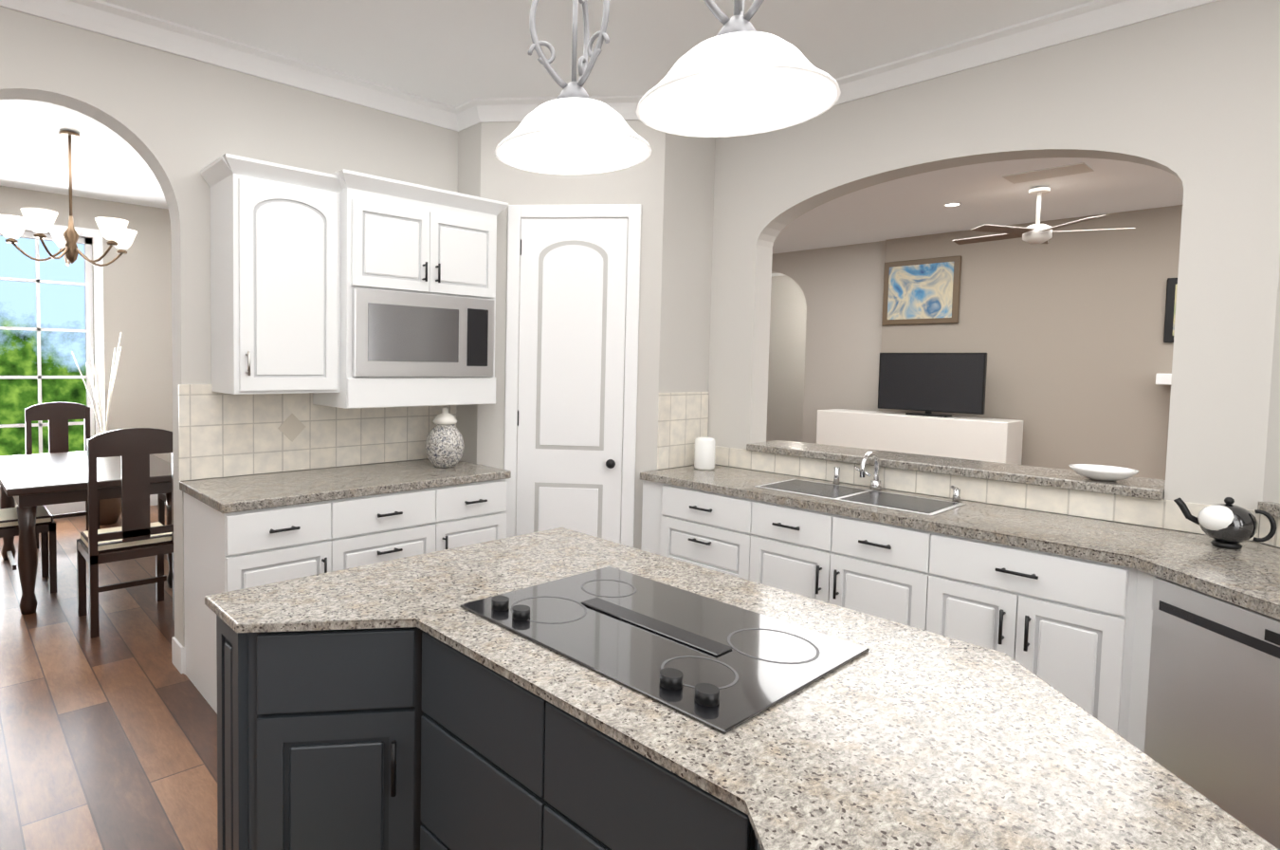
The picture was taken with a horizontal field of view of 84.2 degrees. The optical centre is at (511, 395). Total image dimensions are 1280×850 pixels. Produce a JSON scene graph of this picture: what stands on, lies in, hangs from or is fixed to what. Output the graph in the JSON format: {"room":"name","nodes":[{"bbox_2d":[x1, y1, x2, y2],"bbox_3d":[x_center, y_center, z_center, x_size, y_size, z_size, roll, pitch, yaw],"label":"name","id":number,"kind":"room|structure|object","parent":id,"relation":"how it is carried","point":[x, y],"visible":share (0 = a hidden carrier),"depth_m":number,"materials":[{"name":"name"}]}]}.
{"room":"kitchen","nodes":[
{"label":"kitchen","id":0,"kind":"room"},
{"bbox_2d":[0,504,218,849],"bbox_3d":[1.905,1.403,4.071,14.100,0.080,12.300,-1,4,-40],"label":"floor","id":1,"kind":"structure","parent":0,"point":[108,738],"depth_m":2.91,"materials":[{"name":"brown wood"}]},
{"bbox_2d":[0,505,56,593],"bbox_3d":[-3.240,0.694,4.494,0.440,1.130,0.460,-1,4,-40],"label":"dining chair","id":2,"kind":"object","parent":1,"relation":"on","point":[45,525],"visible":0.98,"depth_m":4.46,"materials":[{"name":"brown wood"}]},
{"bbox_2d":[24,402,100,548],"bbox_3d":[-3.721,0.624,5.758,0.460,1.130,0.440,-1,4,-40],"label":"dining chair","id":3,"kind":"object","parent":1,"relation":"on","point":[57,415],"visible":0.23,"depth_m":5.87,"materials":[{"name":"brown wood"}]},
{"bbox_2d":[0,450,172,614],"bbox_3d":[-3.001,0.861,4.900,1.000,0.765,1.600,-1,4,-40],"label":"dining table","id":4,"kind":"object","parent":1,"relation":"on","point":[29,484],"visible":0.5,"depth_m":4.33,"materials":[{"name":"brown wood"}]},
{"bbox_2d":[71,331,121,525],"bbox_3d":[-3.794,0.286,6.346,0.428,1.744,0.433,-1,4,-40],"label":"vase","id":5,"kind":"object","parent":1,"relation":"on","point":[110,510],"visible":0.56,"depth_m":6.31,"materials":[{"name":"brown"}]},
{"bbox_2d":[76,427,174,638],"bbox_3d":[-2.237,0.732,4.056,0.460,1.130,0.440,-1,4,-40],"label":"dining chair","id":6,"kind":"object","parent":1,"relation":"on","point":[137,533],"visible":0.81,"depth_m":3.88,"materials":[{"name":"brown wood"}]},
{"bbox_2d":[157,493,165,525],"bbox_3d":[-2.526,0.653,5.543,0.440,1.130,0.460,-1,4,-40],"label":"dining chair","id":7,"kind":"object","parent":1,"relation":"on","point":[161,499],"visible":0.02,"depth_m":5.57,"materials":[{"name":"brown wood"}]},
{"bbox_2d":[183,492,338,713],"bbox_3d":[-1.197,0.904,3.250,0.460,0.899,0.636,-1,4,-40],"label":"base cabinet","id":8,"kind":"object","parent":1,"relation":"on","point":[245,531],"depth_m":3.04,"materials":[{"name":"white wood"}]},
{"bbox_2d":[179,457,511,514],"bbox_3d":[-0.795,0.425,3.549,1.520,0.041,0.645,-1,4,-40],"label":"countertop","id":9,"kind":"structure","parent":8,"relation":"on","point":[253,490],"depth_m":3.35,"materials":[{"name":"beige stone"}]},
{"bbox_2d":[424,406,464,467],"bbox_3d":[-0.374,0.227,3.882,0.218,0.334,0.218,-1,4,-40],"label":"ceramic jar","id":10,"kind":"object","parent":9,"relation":"on","point":[445,446],"visible":1,"depth_m":3.81,"materials":[{"name":"white ceramic"}]},
{"bbox_2d":[216,644,417,849],"bbox_3d":[0.357,1.024,1.396,1.298,0.893,2.120,-1,4,-40],"label":"kitchen island","id":11,"kind":"object","parent":1,"relation":"on","point":[276,790],"depth_m":1.68,"materials":[{"name":"grey wood"}]},
{"bbox_2d":[204,527,1279,849],"bbox_3d":[0.354,0.560,1.383,1.330,0.035,2.120,-1,4,-40],"label":"island countertop","id":12,"kind":"structure","parent":11,"relation":"on","point":[559,687],"depth_m":1.39,"materials":[{"name":"beige stone"}]},
{"bbox_2d":[459,565,869,733],"bbox_3d":[0.324,0.527,1.629,0.550,0.030,0.760,-1,4,-40],"label":"cooktop","id":13,"kind":"object","parent":12,"relation":"in","point":[717,667],"depth_m":1.52,"materials":[{"name":"black glass"}]},
{"bbox_2d":[334,484,448,570],"bbox_3d":[-0.805,0.894,3.576,0.674,0.899,0.636,-1,4,-40],"label":"base cabinet","id":14,"kind":"object","parent":1,"relation":"on","point":[374,527],"depth_m":3.33,"materials":[{"name":"white wood"}]},
{"bbox_2d":[448,476,511,548],"bbox_3d":[-0.413,0.884,3.902,0.460,0.899,0.636,-1,4,-40],"label":"base cabinet","id":15,"kind":"object","parent":1,"relation":"on","point":[477,514],"depth_m":3.66,"materials":[{"name":"white wood"}]},
{"bbox_2d":[816,408,1023,464],"bbox_3d":[4.397,0.713,7.670,0.520,1.020,1.900,-1,4,-40],"label":"tv console","id":16,"kind":"object","parent":1,"relation":"on","point":[998,440],"visible":0.54,"depth_m":7.33,"materials":[{"name":"white wood"}]},
{"bbox_2d":[877,352,987,417],"bbox_3d":[4.501,-0.128,7.488,0.160,0.678,1.030,-1,4,-40],"label":"screen","id":17,"kind":"object","parent":16,"relation":"on","point":[928,383],"visible":0.98,"depth_m":7.42,"materials":[{"name":"black plastic"}]},
{"bbox_2d":[1155,373,1171,384],"bbox_3d":[6.385,0.597,5.605,0.298,1.520,1.800,-1,4,-40],"label":"fireplace mantel","id":18,"kind":"object","parent":1,"relation":"on","point":[1163,378],"visible":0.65,"depth_m":6.12,"materials":[{"name":"white"}]},
{"bbox_2d":[1115,731,1279,849],"bbox_3d":[2.300,1.039,1.944,0.854,0.870,0.796,-1,4,-40],"label":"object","id":19,"kind":"structure","parent":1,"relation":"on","point":[1255,802],"depth_m":1.99,"materials":[{"name":"white"}]},
{"bbox_2d":[640,464,1279,785],"bbox_3d":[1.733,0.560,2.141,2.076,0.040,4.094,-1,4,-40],"label":"base cabinet","id":20,"kind":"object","parent":19,"relation":"on","point":[1168,638],"depth_m":2.57,"materials":[{"name":"white wood"}]},
{"bbox_2d":[694,436,715,470],"bbox_3d":[1.144,0.336,4.125,0.120,0.190,0.118,-1,4,-40],"label":"canister","id":21,"kind":"object","parent":20,"relation":"on","point":[704,449],"visible":1,"depth_m":4.08,"materials":[{"name":"white ceramic"}]},
{"bbox_2d":[754,477,966,515],"bbox_3d":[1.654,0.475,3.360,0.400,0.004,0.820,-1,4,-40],"label":"sink","id":22,"kind":"object","parent":20,"relation":"in","point":[872,497],"depth_m":3.29,"materials":[{"name":"silver metal"}]},
{"bbox_2d":[833,451,961,502],"bbox_3d":[1.835,0.378,3.400,0.197,0.200,0.589,-1,4,-40],"label":"faucet","id":23,"kind":"object","parent":20,"relation":"on","point":[875,488],"depth_m":3.42,"materials":[{"name":"silver metal"}]},
{"bbox_2d":[1173,496,1277,548],"bbox_3d":[2.527,0.445,2.474,0.160,0.179,0.261,-1,4,-40],"label":"decor","id":24,"kind":"object","parent":20,"relation":"on","point":[1228,524],"visible":1,"depth_m":2.43,"materials":[{"name":"black metal"}]},
{"bbox_2d":[1140,575,1279,849],"bbox_3d":[2.323,1.039,1.964,0.799,0.870,0.803,-1,4,-40],"label":"dishwasher","id":25,"kind":"object","parent":19,"relation":"in","point":[1210,700],"depth_m":2.04,"materials":[{"name":"silver metal"}]},
{"bbox_2d":[0,0,1183,276],"bbox_3d":[1.955,-1.713,3.917,14.100,0.100,12.300,-1,4,-40],"label":"ceiling","id":26,"kind":"structure","parent":0,"point":[455,53],"depth_m":3.47,"materials":[{"name":"white paint"}]},
{"bbox_2d":[0,130,137,266],"bbox_3d":[-3.006,-1.342,4.732,0.847,0.880,0.813,-1,4,-40],"label":"dining chandelier","id":27,"kind":"object","parent":26,"relation":"hanging from","point":[115,231],"visible":1,"depth_m":4.62,"materials":[{"name":"white glass"}]},
{"bbox_2d":[494,0,651,175],"bbox_3d":[0.155,-1.084,1.673,0.380,0.989,0.380,-1,4,-40],"label":"pendant light","id":28,"kind":"object","parent":26,"relation":"hanging from","point":[573,129],"visible":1,"depth_m":1.64,"materials":[{"name":"white glass"}]},
{"bbox_2d":[636,0,841,137],"bbox_3d":[0.444,-1.063,1.342,0.380,0.989,0.380,-1,4,-40],"label":"pendant light","id":29,"kind":"object","parent":26,"relation":"hanging from","point":[739,75],"visible":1,"depth_m":1.30,"materials":[{"name":"white glass"}]},
{"bbox_2d":[942,202,961,206],"bbox_3d":[4.023,-1.747,6.356,0.147,0.005,0.147,3,4,38],"label":"recessed light","id":30,"kind":"object","parent":26,"relation":"in","point":[951,204],"visible":0.27,"depth_m":6.32,"materials":[{"name":"white"}]},
{"bbox_2d":[951,185,1134,244],"bbox_3d":[4.308,-1.485,5.732,1.209,0.460,1.193,-1,4,-40],"label":"ceiling fan","id":31,"kind":"object","parent":26,"relation":"hanging from","point":[1037,232],"visible":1,"depth_m":5.65,"materials":[{"name":"white metal"}]},
{"bbox_2d":[1002,162,1093,183],"bbox_3d":[4.067,-1.692,5.288,0.300,0.009,0.500,-1,4,-40],"label":"ceiling vent","id":32,"kind":"object","parent":26,"relation":"in","point":[1055,172],"visible":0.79,"depth_m":5.26,"materials":[{"name":"white metal"}]},
{"bbox_2d":[0,0,1279,646],"bbox_3d":[1.834,-0.157,4.109,14.000,3.030,12.500,-1,4,-40],"label":"wall","id":33,"kind":"structure","parent":0,"point":[1064,330],"depth_m":3.98,"materials":[{"name":"grey paint"}]},
{"bbox_2d":[0,223,105,453],"bbox_3d":[-4.574,-0.395,6.345,1.520,2.400,0.150,-1,4,-40],"label":"dining room window","id":34,"kind":"structure","parent":33,"relation":"attached to","point":[87,284],"depth_m":6.72,"materials":[{"name":"white wood"}]},
{"bbox_2d":[15,493,165,514],"bbox_3d":[-4.645,1.076,6.335,6.540,0.140,0.015,-1,4,-40],"label":"baseboard","id":35,"kind":"structure","parent":33,"relation":"attached to","point":[76,506],"depth_m":6.67,"materials":[{"name":"white wood"}]},
{"bbox_2d":[207,153,340,396],"bbox_3d":[-1.145,-0.552,3.389,0.515,1.065,0.351,-1,4,-40],"label":"upper cabinet","id":36,"kind":"object","parent":33,"relation":"attached to","point":[275,228],"depth_m":3.23,"materials":[{"name":"white wood"}]},
{"bbox_2d":[178,384,456,480],"bbox_3d":[-0.964,0.157,3.806,1.600,0.457,0.016,-1,4,-40],"label":"backsplash","id":37,"kind":"structure","parent":33,"relation":"attached to","point":[222,434],"depth_m":3.62,"materials":[{"name":"tile"}]},
{"bbox_2d":[312,168,503,408],"bbox_3d":[-0.566,-0.526,3.819,0.925,1.140,0.434,-1,4,-40],"label":"upper cabinet","id":38,"kind":"object","parent":33,"relation":"attached to","point":[346,288],"depth_m":3.58,"materials":[{"name":"white wood"}]},
{"bbox_2d":[325,282,496,381],"bbox_3d":[-0.537,-0.327,3.791,0.865,0.435,0.334,-1,4,-40],"label":"microwave","id":39,"kind":"object","parent":33,"relation":"attached to","point":[402,335],"depth_m":3.64,"materials":[{"name":"white metal"}]},
{"bbox_2d":[503,203,641,547],"bbox_3d":[0.341,0.113,4.086,0.551,2.445,0.551,-1,4,-40],"label":"door","id":40,"kind":"structure","parent":33,"relation":"attached to","point":[570,302],"depth_m":4.07,"materials":[{"name":"white wood"}]},
{"bbox_2d":[0,0,1219,131],"bbox_3d":[0.031,-1.478,0.637,6.540,0.105,5.993,-1,4,-40],"label":"crown molding","id":41,"kind":"structure","parent":33,"relation":"attached to","point":[1038,33],"depth_m":3.27,"materials":[{"name":"white"}]},
{"bbox_2d":[881,255,961,325],"bbox_3d":[4.621,-1.181,7.874,0.038,0.730,0.790,-1,4,-40],"label":"painting","id":42,"kind":"object","parent":33,"relation":"attached to","point":[923,291],"visible":0.98,"depth_m":7.84,"materials":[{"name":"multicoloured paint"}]},
{"bbox_2d":[657,391,1279,547],"bbox_3d":[1.917,0.309,2.279,1.611,0.447,4.098,-1,4,-40],"label":"backsplash","id":43,"kind":"structure","parent":33,"relation":"attached to","point":[683,419],"depth_m":3.40,"materials":[{"name":"tile"}]},
{"bbox_2d":[746,439,1279,516],"bbox_3d":[2.206,0.411,2.150,2.017,0.040,4.073,-1,4,-40],"label":"bar","id":44,"kind":"object","parent":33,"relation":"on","point":[1132,485],"visible":0.79,"depth_m":3.27,"materials":[{"name":"stone"}]},
{"bbox_2d":[1068,463,1139,480],"bbox_3d":[2.515,0.330,2.961,0.230,0.050,0.228,-1,4,-40],"label":"bowl","id":45,"kind":"object","parent":44,"relation":"on","point":[1102,472],"visible":1,"depth_m":2.93,"materials":[{"name":"white ceramic"}]},
{"bbox_2d":[1163,277,1177,342],"bbox_3d":[6.039,-0.769,6.182,0.038,0.580,0.340,-1,4,-40],"label":"picture frame","id":46,"kind":"object","parent":33,"relation":"attached to","point":[1170,310],"visible":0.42,"depth_m":6.28,"materials":[{"name":"black metal"}]},
{"label":"outside","id":47,"kind":"structure","parent":0,"visible":0},
{"bbox_2d":[0,235,86,456],"bbox_3d":[-6.738,-2.491,8.319,18.000,9.000,0.050,-1,4,-40],"label":"sky","id":48,"kind":"structure","parent":47,"point":[62,305],"depth_m":8.94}
]}

